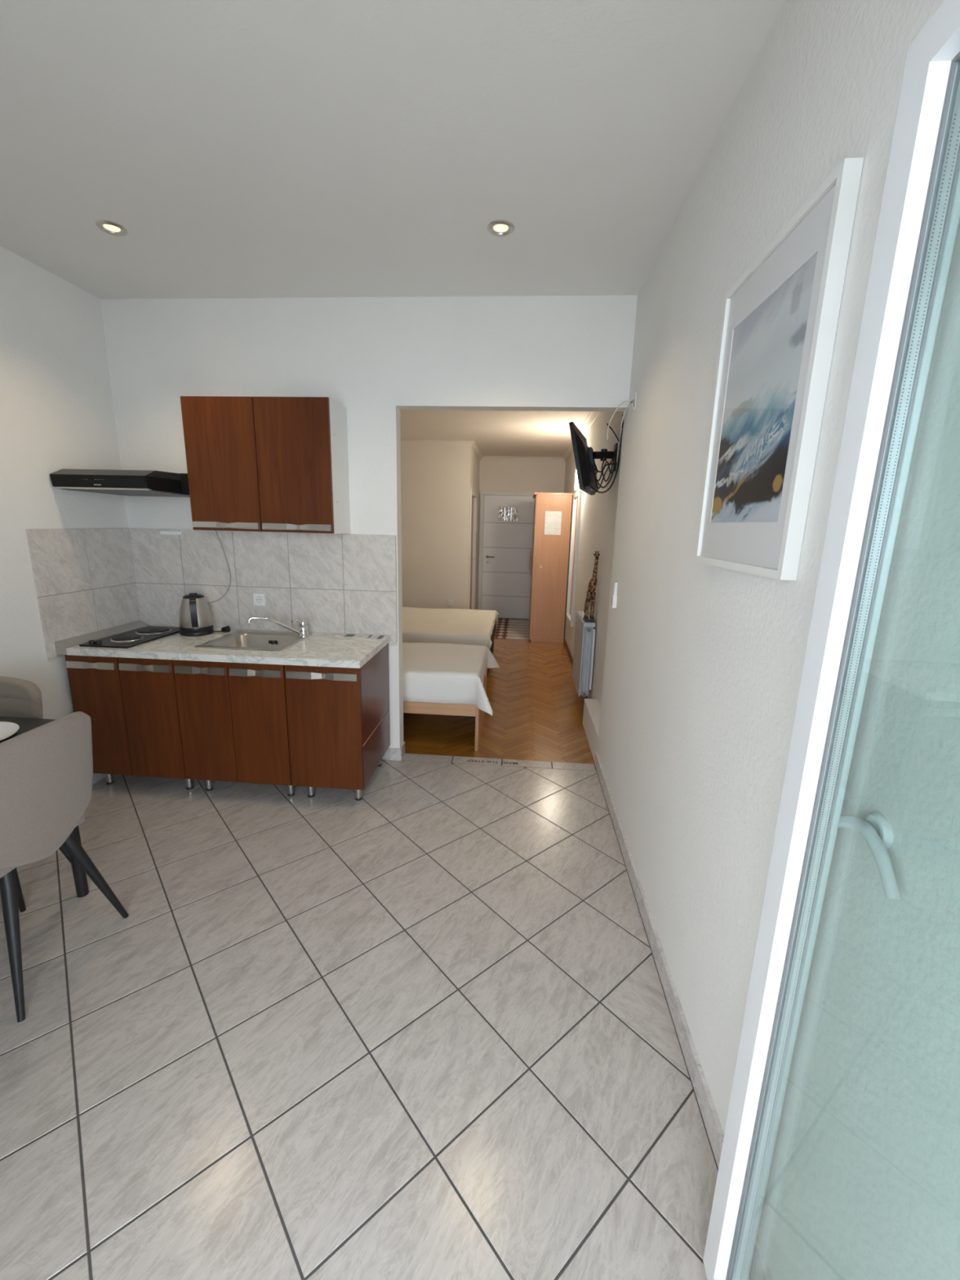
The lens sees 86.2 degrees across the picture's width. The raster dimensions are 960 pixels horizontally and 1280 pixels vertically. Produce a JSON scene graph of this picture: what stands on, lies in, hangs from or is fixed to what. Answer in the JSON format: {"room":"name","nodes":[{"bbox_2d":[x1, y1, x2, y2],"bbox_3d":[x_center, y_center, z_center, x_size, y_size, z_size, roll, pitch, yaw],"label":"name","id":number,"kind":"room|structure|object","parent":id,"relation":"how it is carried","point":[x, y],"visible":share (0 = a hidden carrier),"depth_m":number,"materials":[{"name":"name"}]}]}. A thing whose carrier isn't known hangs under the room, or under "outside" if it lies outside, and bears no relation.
{"room":"studio apartment","nodes":[
{"label":"studio apartment","id":0,"kind":"room"},
{"bbox_2d":[0,245,140,719],"bbox_3d":[-2.369,-0.191,1.633,0.129,2.840,3.485,2,13,4],"label":"wall","id":1,"kind":"structure","parent":0,"point":[67,567],"depth_m":2.65,"materials":[{"name":"paint"}]},
{"bbox_2d":[100,295,637,748],"bbox_3d":[-0.692,-0.481,3.162,2.987,2.870,0.118,2,13,4],"label":"wall","id":2,"kind":"structure","parent":0,"point":[376,357],"depth_m":2.92,"materials":[{"name":"paint"}]},
{"bbox_2d":[49,468,190,497],"bbox_3d":[-1.887,-0.872,2.855,0.594,0.124,0.513,2,13,4],"label":"hood","id":3,"kind":"object","parent":2,"relation":"attached to","point":[122,482],"visible":0.92,"depth_m":2.64,"materials":[{"name":"metal"}]},
{"bbox_2d":[160,530,182,534],"bbox_3d":[-1.904,-0.659,3.159,0.137,0.020,0.001,2,13,4],"label":"sticker","id":4,"kind":"object","parent":2,"relation":"attached to","point":[161,532],"visible":1,"depth_m":3.16,"materials":[{"name":"white paper"}]},
{"bbox_2d":[92,742,404,784],"bbox_3d":[-1.482,1.041,1.989,1.704,0.083,3.181,2,13,4],"label":"baseboard","id":5,"kind":"structure","parent":2,"relation":"attached to","point":[392,753],"depth_m":3.37,"materials":[{"name":"tile"}]},
{"bbox_2d":[253,593,266,605],"bbox_3d":[-1.377,-0.252,3.201,0.074,0.074,0.014,2,13,4],"label":"power socket","id":6,"kind":"object","parent":2,"relation":"attached to","point":[260,599],"visible":1,"depth_m":3.20,"materials":[{"name":"white plastic"}]},
{"bbox_2d":[255,595,262,603],"bbox_3d":[-1.377,-0.251,3.197,0.048,0.048,0.002,2,13,4],"label":"outlet","id":7,"kind":"object","parent":6,"relation":"attached to","point":[259,599],"depth_m":3.20,"materials":[{"name":"white plastic"}]},
{"bbox_2d":[180,395,350,533],"bbox_3d":[-1.179,-0.965,2.884,0.801,0.697,0.304,2,13,4],"label":"upper cabinet","id":8,"kind":"object","parent":2,"relation":"attached to","point":[255,464],"visible":1,"depth_m":2.75,"materials":[{"name":"brown wood"}]},
{"bbox_2d":[207,530,231,604],"bbox_3d":[-1.634,-0.450,3.168,0.182,0.463,0.020,2,13,4],"label":"hanging cable","id":9,"kind":"object","parent":8,"relation":"hanging from","point":[224,595],"visible":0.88,"depth_m":3.17,"materials":[{"name":"white plastic"}]},
{"bbox_2d":[0,753,751,1279],"bbox_3d":[-0.857,1.199,1.819,2.987,0.120,3.480,2,13,4],"label":"floor","id":10,"kind":"structure","parent":0,"point":[420,1027],"depth_m":1.53,"materials":[{"name":"tile"}]},
{"bbox_2d":[0,675,71,863],"bbox_3d":[-2.026,0.619,2.004,0.476,0.879,0.448,2,13,4],"label":"dining chair","id":11,"kind":"object","parent":10,"relation":"on","point":[19,698],"visible":0.38,"depth_m":2.08,"materials":[{"name":"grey fabric"}]},
{"bbox_2d":[0,716,88,897],"bbox_3d":[-1.995,0.797,1.485,0.685,0.757,1.226,2,13,4],"label":"dining table","id":12,"kind":"object","parent":10,"relation":"on","point":[25,724],"visible":0.28,"depth_m":2.04,"materials":[{"name":"black wood"}]},
{"bbox_2d":[0,721,19,741],"bbox_3d":[-1.759,0.342,1.756,0.274,0.022,0.274,2,13,4],"label":"dinner plate","id":13,"kind":"object","parent":12,"relation":"on","point":[7,729],"visible":1,"depth_m":1.84,"materials":[{"name":"ceramic"}]},
{"bbox_2d":[0,711,128,1022],"bbox_3d":[-1.601,0.695,1.715,0.448,0.879,0.476,2,13,4],"label":"dining chair","id":14,"kind":"object","parent":10,"relation":"on","point":[46,770],"visible":1,"depth_m":1.63,"materials":[{"name":"fabric"}]},
{"bbox_2d":[64,654,193,790],"bbox_3d":[-1.906,0.414,3.081,0.599,0.803,0.599,2,13,4],"label":"base cabinet","id":15,"kind":"object","parent":10,"relation":"on","point":[131,704],"visible":0.67,"depth_m":2.78,"materials":[{"name":"brown wood"}]},
{"bbox_2d":[66,625,240,660],"bbox_3d":[-1.846,0.005,2.982,0.613,0.037,0.626,2,13,4],"label":"countertop","id":16,"kind":"structure","parent":15,"relation":"on","point":[168,647],"depth_m":2.71,"materials":[{"name":"stone"}]},
{"bbox_2d":[54,620,149,654],"bbox_3d":[-2.182,-0.025,3.002,0.058,0.068,0.626,2,13,4],"label":"backsplash","id":17,"kind":"structure","parent":16,"relation":"attached to","point":[60,646],"depth_m":2.91,"materials":[{"name":"stone"}]},
{"bbox_2d":[79,626,180,648],"bbox_3d":[-1.982,-0.029,2.974,0.270,0.026,0.515,2,13,4],"label":"cooktop","id":18,"kind":"object","parent":16,"relation":"in","point":[137,637],"visible":1,"depth_m":2.89,"materials":[{"name":"black ceramic"}]},
{"bbox_2d":[179,592,230,636],"bbox_3d":[-1.681,-0.163,3.090,0.232,0.250,0.219,8,14,27],"label":"electric kettle","id":19,"kind":"object","parent":16,"relation":"on","point":[195,615],"visible":1,"depth_m":3.03,"materials":[{"name":"silver metal"}]},
{"bbox_2d":[173,659,294,796],"bbox_3d":[-1.303,0.439,3.037,0.598,0.803,0.599,2,13,4],"label":"base cabinet","id":20,"kind":"object","parent":10,"relation":"on","point":[233,723],"visible":0.7,"depth_m":2.75,"materials":[{"name":"brown wood"}]},
{"bbox_2d":[177,629,391,668],"bbox_3d":[-1.060,0.037,2.925,0.959,0.037,0.626,2,13,4],"label":"countertop","id":21,"kind":"structure","parent":20,"relation":"on","point":[318,649],"depth_m":2.70,"materials":[{"name":"stone"}]},
{"bbox_2d":[195,630,312,651],"bbox_3d":[-1.289,0.074,2.980,0.485,0.156,0.438,2,13,4],"label":"sink","id":22,"kind":"object","parent":21,"relation":"in","point":[237,640],"visible":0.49,"depth_m":3.11,"materials":[{"name":"silver metal"}]},
{"bbox_2d":[247,616,308,636],"bbox_3d":[-1.182,-0.081,3.011,0.336,0.138,0.060,-6,15,-29],"label":"mixer tap","id":23,"kind":"object","parent":21,"relation":"on","point":[303,628],"visible":1,"depth_m":3.04,"materials":[{"name":"silver metal"}]},
{"bbox_2d":[341,633,387,639],"bbox_3d":[-0.706,-0.022,3.137,0.260,0.001,0.110,2,13,4],"label":"label","id":24,"kind":"object","parent":21,"relation":"on","point":[348,635],"visible":1,"depth_m":3.13,"materials":[{"name":"paper"}]},
{"bbox_2d":[344,634,355,636],"bbox_3d":[-0.800,-0.028,3.153,0.050,0.001,0.070,2,13,4],"label":"print","id":25,"kind":"object","parent":24,"relation":"on","point":[346,635],"depth_m":3.15},
{"bbox_2d":[376,635,385,639],"bbox_3d":[-0.607,-0.018,3.130,0.030,0.001,0.100,2,13,4],"label":"print","id":26,"kind":"object","parent":24,"relation":"on","point":[378,637],"depth_m":3.13},
{"bbox_2d":[284,643,390,800],"bbox_3d":[-0.800,0.459,3.001,0.400,0.803,0.599,2,13,4],"label":"base cabinet","id":27,"kind":"object","parent":10,"relation":"on","point":[338,718],"visible":0.96,"depth_m":2.73,"materials":[{"name":"brown wood"}]},
{"bbox_2d":[466,759,517,764],"bbox_3d":[0.081,0.805,3.384,0.335,0.001,0.032,2,13,4],"label":"step lettering","id":28,"kind":"structure","parent":10,"relation":"on","point":[469,759],"depth_m":3.38},
{"bbox_2d":[0,0,786,299],"bbox_3d":[-0.790,-1.561,1.197,3.187,0.100,3.485,2,13,4],"label":"ceiling","id":29,"kind":"structure","parent":0,"point":[242,148],"depth_m":1.63,"materials":[{"name":"paint"}]},
{"bbox_2d":[95,220,128,235],"bbox_3d":[-1.564,-1.754,2.178,0.114,0.019,0.114,2,13,4],"label":"recessed light","id":30,"kind":"object","parent":29,"relation":"in","point":[109,225],"visible":0.99,"depth_m":2.17,"materials":[{"name":"metal"}]},
{"bbox_2d":[487,219,514,236],"bbox_3d":[0.086,-1.698,2.109,0.114,0.019,0.114,2,13,4],"label":"recessed light","id":31,"kind":"object","parent":29,"relation":"in","point":[500,225],"visible":0.99,"depth_m":2.10,"materials":[{"name":"metal"}]},
{"bbox_2d":[400,445,471,608],"bbox_3d":[-1.013,-1.354,7.253,1.730,2.750,0.100,2,13,4],"label":"wall partition","id":32,"kind":"structure","parent":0,"point":[436,480],"depth_m":7.11,"materials":[{"name":"beige paint"}]},
{"bbox_2d":[400,440,474,446],"bbox_3d":[-0.959,-2.646,6.878,1.785,0.062,0.055,2,13,4],"label":"crown molding","id":33,"kind":"structure","parent":32,"relation":"attached to","point":[403,442],"depth_m":6.85,"materials":[{"name":"beige paint"}]},
{"bbox_2d":[447,600,452,604],"bbox_3d":[-0.431,-0.537,7.330,0.074,0.074,0.014,2,13,4],"label":"socket","id":34,"kind":"object","parent":32,"relation":"attached to","point":[449,602],"visible":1,"depth_m":7.33,"materials":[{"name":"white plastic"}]},
{"bbox_2d":[468,448,479,609],"bbox_3d":[-0.140,-1.489,7.943,0.100,2.750,1.440,2,13,4],"label":"wall","id":35,"kind":"structure","parent":0,"point":[475,461],"depth_m":8.06,"materials":[{"name":"beige paint"}]},
{"bbox_2d":[468,489,477,609],"bbox_3d":[-0.151,-1.184,7.761,0.127,2.035,0.920,2,13,4],"label":"door frame","id":36,"kind":"structure","parent":35,"relation":"in","point":[473,495],"depth_m":8.01,"materials":[{"name":"white wood"}]},
{"bbox_2d":[471,440,483,460],"bbox_3d":[-0.036,-2.779,7.565,0.055,0.062,1.595,2,13,4],"label":"crown molding","id":37,"kind":"structure","parent":35,"relation":"attached to","point":[474,446],"depth_m":7.45,"materials":[{"name":"beige paint"}]},
{"bbox_2d":[400,409,590,457],"bbox_3d":[-0.357,-2.457,5.741,3.265,0.100,5.815,2,13,4],"label":"ceiling","id":38,"kind":"structure","parent":0,"point":[534,433],"depth_m":5.93,"materials":[{"name":"beige paint"}]},
{"bbox_2d":[403,618,594,764],"bbox_3d":[-0.437,0.224,6.347,3.135,0.100,5.820,2,13,4],"label":"floor","id":39,"kind":"structure","parent":0,"point":[536,705],"depth_m":4.30,"materials":[{"name":"brown wood"}]},
{"bbox_2d":[403,663,487,751],"bbox_3d":[-1.008,0.382,4.104,2.076,0.554,0.901,2,13,4],"label":"bed","id":40,"kind":"object","parent":39,"relation":"on","point":[410,707],"visible":0.18,"depth_m":3.61,"materials":[{"name":"brown wood"}]},
{"bbox_2d":[402,642,499,715],"bbox_3d":[-0.937,0.222,4.061,2.146,0.254,1.134,2,13,4],"label":"sheet","id":41,"kind":"object","parent":40,"relation":"on","point":[433,673],"visible":0.41,"depth_m":3.60,"materials":[{"name":"fabric"}]},
{"bbox_2d":[487,613,496,675],"bbox_3d":[-0.876,0.034,5.705,2.038,0.534,1.465,2,13,4],"label":"double bed","id":42,"kind":"object","parent":39,"relation":"on","point":[494,630],"visible":0.03,"depth_m":5.75,"materials":[{"name":"brown wood"}]},
{"bbox_2d":[402,606,498,649],"bbox_3d":[-0.852,-0.160,5.661,2.057,0.180,1.578,2,13,4],"label":"sheet","id":43,"kind":"object","parent":42,"relation":"on","point":[434,625],"visible":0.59,"depth_m":5.26,"materials":[{"name":"beige fabric"}]},
{"bbox_2d":[528,492,573,642],"bbox_3d":[0.978,-1.061,7.420,0.512,2.000,1.028,2,13,4],"label":"wardrobe","id":44,"kind":"object","parent":39,"relation":"on","point":[548,559],"visible":1,"depth_m":6.95,"materials":[{"name":"brown wood"}]},
{"bbox_2d":[544,511,561,534],"bbox_3d":[0.969,-1.550,6.799,0.216,0.304,0.003,2,13,4],"label":"printed sheet","id":45,"kind":"object","parent":44,"relation":"attached to","point":[553,522],"visible":1,"depth_m":6.80,"materials":[{"name":"white paper"}]},
{"bbox_2d":[476,460,565,609],"bbox_3d":[0.124,-1.651,8.687,2.865,2.750,0.120,2,13,4],"label":"wall","id":46,"kind":"structure","parent":0,"point":[548,477],"depth_m":8.36,"materials":[{"name":"beige paint"}]},
{"bbox_2d":[477,491,534,619],"bbox_3d":[0.477,-1.391,8.598,0.987,2.100,0.111,2,13,4],"label":"door","id":47,"kind":"structure","parent":46,"relation":"in","point":[506,518],"depth_m":8.60,"materials":[{"name":"white wood"}]},
{"bbox_2d":[480,456,564,462],"bbox_3d":[0.687,-2.920,8.266,1.385,0.062,0.055,2,13,4],"label":"crown molding","id":48,"kind":"structure","parent":46,"relation":"attached to","point":[484,458],"depth_m":8.26,"materials":[{"name":"beige paint"}]},
{"bbox_2d":[564,411,624,707],"bbox_3d":[1.236,-1.001,5.939,0.200,2.750,5.815,2,13,4],"label":"wall","id":49,"kind":"structure","parent":0,"point":[598,511],"depth_m":4.38,"materials":[{"name":"paint"}]},
{"bbox_2d":[565,490,582,626],"bbox_3d":[1.145,-0.998,6.288,0.032,1.565,0.670,2,13,4],"label":"wall mirror","id":50,"kind":"object","parent":49,"relation":"attached to","point":[577,496],"visible":0.97,"depth_m":6.26,"materials":[{"name":"white paint"}]},
{"bbox_2d":[568,496,578,617],"bbox_3d":[1.151,-0.998,6.288,0.004,1.467,0.572,2,13,4],"label":"mirror glass","id":51,"kind":"object","parent":50,"relation":"on","point":[575,499],"depth_m":6.43,"materials":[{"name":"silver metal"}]},
{"bbox_2d":[563,636,587,698],"bbox_3d":[1.123,0.147,6.506,0.014,0.055,4.730,2,13,4],"label":"baseboard","id":52,"kind":"structure","parent":49,"relation":"attached to","point":[564,640],"depth_m":6.38,"materials":[{"name":"wood"}]},
{"bbox_2d":[574,469,580,490],"bbox_3d":[1.121,-1.819,5.823,0.080,0.220,0.160,2,13,4],"label":"wall sconce","id":53,"kind":"object","parent":49,"relation":"attached to","point":[576,483],"visible":0.35,"depth_m":5.79,"materials":[{"name":"white paint"}]},
{"bbox_2d":[562,411,600,462],"bbox_3d":[1.132,-2.291,5.534,0.055,0.062,5.575,2,13,4],"label":"crown molding","id":54,"kind":"structure","parent":49,"relation":"attached to","point":[592,415],"depth_m":5.43,"materials":[{"name":"beige paint"}]},
{"bbox_2d":[572,610,595,697],"bbox_3d":[0.941,0.110,4.644,0.113,0.650,0.655,2,13,4],"label":"radiator","id":55,"kind":"object","parent":49,"relation":"attached to","point":[584,633],"visible":0.95,"depth_m":4.41,"materials":[{"name":"metal"}]},
{"bbox_2d":[582,621,595,626],"bbox_3d":[0.918,-0.135,4.325,0.094,0.032,0.075,2,13,4],"label":"grille","id":56,"kind":"object","parent":55,"relation":"attached to","point":[584,624],"depth_m":4.29,"materials":[{"name":"white metal"}]},
{"bbox_2d":[582,551,599,622],"bbox_3d":[0.939,-0.450,4.305,0.088,0.590,0.148,2,13,4],"label":"giraffe figurine","id":57,"kind":"object","parent":55,"relation":"on","point":[591,593],"visible":1,"depth_m":4.30,"materials":[{"name":"brown wood"}]},
{"bbox_2d":[592,443,617,471],"bbox_3d":[0.916,-1.326,3.717,0.222,0.190,0.091,-5,14,-27],"label":"tv bracket","id":58,"kind":"object","parent":49,"relation":"attached to","point":[603,455],"visible":0.88,"depth_m":3.70,"materials":[{"name":"black metal"}]},
{"bbox_2d":[568,421,598,495],"bbox_3d":[0.772,-1.273,3.702,0.177,0.445,0.710,6,13,18],"label":"television","id":59,"kind":"object","parent":58,"relation":"attached to","point":[583,454],"visible":0.92,"depth_m":3.42,"materials":[{"name":"black plastic"}]},
{"bbox_2d":[591,457,616,488],"bbox_3d":[0.892,-1.186,3.622,0.247,0.227,0.067,-7,15,-34],"label":"cable","id":60,"kind":"object","parent":59,"relation":"attached to","point":[600,486],"visible":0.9,"depth_m":3.59,"materials":[{"name":"black plastic"}]},
{"bbox_2d":[592,450,617,488],"bbox_3d":[0.888,-1.211,3.647,0.191,0.269,0.058,-1,13,-11],"label":"cable","id":61,"kind":"object","parent":59,"relation":"attached to","point":[616,451],"visible":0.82,"depth_m":3.66,"materials":[{"name":"black plastic"}]},
{"bbox_2d":[593,458,617,473],"bbox_3d":[0.887,-1.213,3.562,0.226,0.109,0.047,-7,15,-32],"label":"cable","id":62,"kind":"object","parent":59,"relation":"attached to","point":[611,472],"visible":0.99,"depth_m":3.55,"materials":[{"name":"black plastic"}]},
{"bbox_2d":[594,462,617,480],"bbox_3d":[0.885,-1.204,3.636,0.172,0.160,0.109,2,13,4],"label":"cable","id":63,"kind":"object","parent":59,"relation":"attached to","point":[594,462],"visible":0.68,"depth_m":3.62,"materials":[{"name":"black plastic"}]},
{"bbox_2d":[590,414,623,493],"bbox_3d":[0.889,-1.260,3.491,0.242,0.509,0.100,-5,14,-26],"label":"cable","id":64,"kind":"object","parent":59,"relation":"attached to","point":[592,487],"visible":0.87,"depth_m":3.54,"materials":[{"name":"black plastic"}]},
{"bbox_2d":[601,447,617,481],"bbox_3d":[0.927,-1.261,3.687,0.104,0.246,0.079,2,13,4],"label":"cable","id":65,"kind":"object","parent":58,"relation":"attached to","point":[615,447],"visible":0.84,"depth_m":3.68,"materials":[{"name":"black plastic"}]},
{"bbox_2d":[606,423,619,441],"bbox_3d":[0.915,-1.415,3.500,0.024,0.088,0.217,11,16,36],"label":"cable","id":66,"kind":"object","parent":49,"relation":"attached to","point":[610,427],"visible":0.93,"depth_m":3.48,"materials":[{"name":"black plastic"}]},
{"bbox_2d":[597,0,959,1279],"bbox_3d":[0.788,-0.062,1.405,0.250,2.840,3.485,2,13,4],"label":"wall","id":67,"kind":"structure","parent":0,"point":[704,664],"depth_m":0.98,"materials":[{"name":"paint"}]},
{"bbox_2d":[582,698,600,761],"bbox_3d":[0.863,0.675,3.785,0.099,0.215,0.835,2,13,4],"label":"trim","id":68,"kind":"structure","parent":67,"relation":"attached to","point":[592,709],"depth_m":3.83,"materials":[{"name":"paint"}]},
{"bbox_2d":[610,582,617,608],"bbox_3d":[0.769,-0.257,2.934,0.023,0.144,0.042,2,13,4],"label":"wall control","id":69,"kind":"object","parent":67,"relation":"attached to","point":[614,597],"visible":1,"depth_m":2.92,"materials":[{"name":"white plastic"}]},
{"bbox_2d":[616,403,631,462],"bbox_3d":[0.859,-1.244,3.139,0.040,0.186,0.950,4,13,11],"label":"cable","id":70,"kind":"object","parent":67,"relation":"attached to","point":[629,404],"visible":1,"depth_m":2.94,"materials":[{"name":"plastic"}]},
{"bbox_2d":[631,391,636,409],"bbox_3d":[0.791,-1.222,2.631,0.011,0.081,0.055,0,13,-8],"label":"cable","id":71,"kind":"object","parent":67,"relation":"attached to","point":[634,407],"visible":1,"depth_m":2.61,"materials":[{"name":"white plastic"}]},
{"bbox_2d":[594,752,772,1279],"bbox_3d":[0.639,1.127,1.838,0.012,0.083,3.185,2,13,4],"label":"baseboard","id":72,"kind":"structure","parent":67,"relation":"attached to","point":[759,1269],"depth_m":1.59,"materials":[{"name":"tile"}]},
{"bbox_2d":[694,157,863,580],"bbox_3d":[0.651,-0.529,1.213,0.031,0.720,0.531,2,13,4],"label":"framed picture","id":73,"kind":"object","parent":67,"relation":"attached to","point":[780,320],"visible":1,"depth_m":1.10,"materials":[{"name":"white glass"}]},
{"bbox_2d":[711,253,817,522],"bbox_3d":[0.650,-0.534,1.214,0.001,0.517,0.418,2,13,4],"label":"painting","id":74,"kind":"object","parent":73,"relation":"attached to","point":[769,341],"depth_m":1.16},
{"bbox_2d":[702,0,959,1279],"bbox_3d":[0.502,0.384,0.460,0.103,2.083,0.800,3,13,6],"label":"door","id":75,"kind":"structure","parent":67,"relation":"in","point":[920,212],"depth_m":0.72,"materials":[{"name":"white plastic"}]},
{"bbox_2d":[864,812,893,848],"bbox_3d":[0.597,0.287,0.772,0.011,0.052,0.052,2,13,4],"label":"door handle","id":76,"kind":"object","parent":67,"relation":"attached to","point":[878,821],"visible":0.67,"depth_m":0.76,"materials":[{"name":"white plastic"}]},
{"bbox_3d":[0.789,-1.231,2.657,0.022,0.031,0.032,2,13,4],"label":"outlet","id":77,"kind":"object","parent":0,"visible":0},
{"bbox_2d":[606,400,630,439],"bbox_3d":[0.743,-1.197,2.795,0.035,0.161,0.269,-1,13,-11],"label":"cable","id":78,"kind":"object","parent":77,"relation":"attached to","point":[622,402],"visible":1,"depth_m":2.80,"materials":[{"name":"white plastic"}]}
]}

